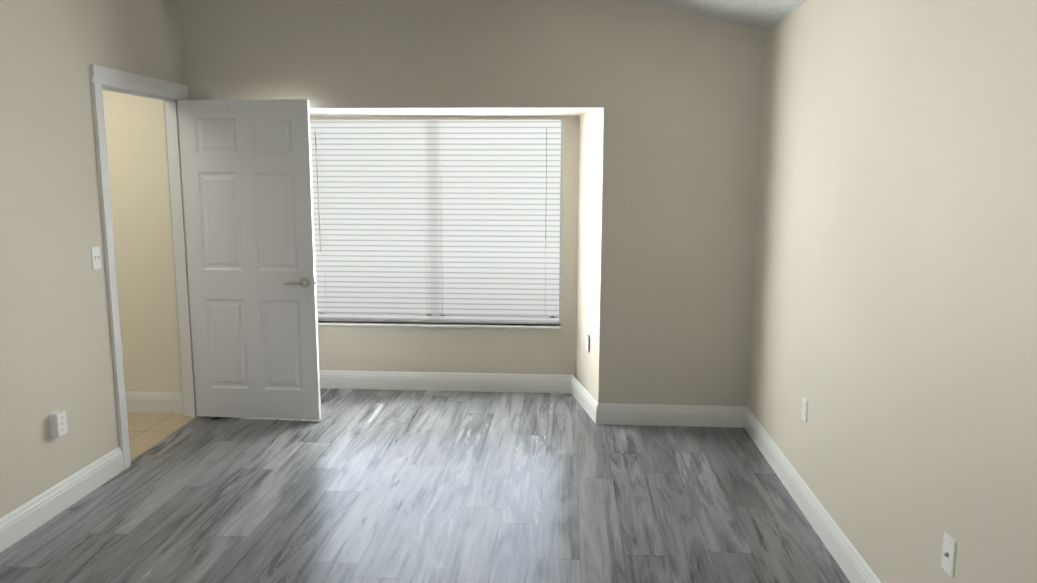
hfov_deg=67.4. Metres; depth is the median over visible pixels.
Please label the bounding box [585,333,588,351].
outlet
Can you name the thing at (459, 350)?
wall
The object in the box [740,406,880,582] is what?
baseboard
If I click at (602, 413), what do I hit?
baseboard
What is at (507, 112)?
ceiling
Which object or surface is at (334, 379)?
baseboard
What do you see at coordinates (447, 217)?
window blinds
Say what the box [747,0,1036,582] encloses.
wall
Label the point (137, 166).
wall
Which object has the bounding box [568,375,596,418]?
baseboard
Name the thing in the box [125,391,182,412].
baseboard
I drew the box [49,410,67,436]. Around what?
adapter
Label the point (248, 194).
door
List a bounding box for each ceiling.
[310,109,597,115]
[637,0,807,30]
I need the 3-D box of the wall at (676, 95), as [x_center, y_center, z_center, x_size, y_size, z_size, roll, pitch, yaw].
[-0.313,-0.893,4.881,3.565,3.500,0.120,1,9,4]
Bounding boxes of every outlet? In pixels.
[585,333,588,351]
[802,395,807,421]
[941,532,956,577]
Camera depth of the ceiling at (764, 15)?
4.33 m
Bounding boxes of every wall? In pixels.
[0,0,184,517]
[102,90,181,392]
[180,0,764,405]
[310,116,579,377]
[576,108,603,401]
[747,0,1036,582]
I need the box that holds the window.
[317,120,562,323]
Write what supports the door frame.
attached to the wall at (55, 344)
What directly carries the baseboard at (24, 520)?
attached to the wall at (55, 344)
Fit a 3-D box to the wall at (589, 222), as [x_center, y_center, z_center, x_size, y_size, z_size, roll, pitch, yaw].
[0.524,-0.219,5.285,0.280,2.050,0.819,1,9,4]
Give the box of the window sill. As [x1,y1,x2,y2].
[318,321,559,328]
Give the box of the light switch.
[91,246,100,269]
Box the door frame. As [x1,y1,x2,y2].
[90,64,202,469]
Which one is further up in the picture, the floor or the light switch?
the light switch
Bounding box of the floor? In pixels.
[0,388,849,582]
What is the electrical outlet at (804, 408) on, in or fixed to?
attached to the wall at (893, 339)
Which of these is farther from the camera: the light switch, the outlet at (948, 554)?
the light switch
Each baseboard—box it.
[0,446,123,552]
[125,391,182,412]
[319,370,567,392]
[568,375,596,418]
[592,402,743,427]
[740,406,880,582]
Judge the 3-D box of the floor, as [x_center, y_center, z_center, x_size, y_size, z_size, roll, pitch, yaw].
[-1.334,1.252,2.625,5.505,0.060,6.750,1,9,4]
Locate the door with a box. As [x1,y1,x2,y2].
[178,99,320,419]
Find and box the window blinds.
[310,120,560,321]
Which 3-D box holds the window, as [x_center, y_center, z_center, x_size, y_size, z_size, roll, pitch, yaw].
[-0.612,-0.501,5.698,1.855,1.475,0.044,1,9,4]
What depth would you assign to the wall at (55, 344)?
3.67 m
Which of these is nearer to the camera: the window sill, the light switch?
the light switch

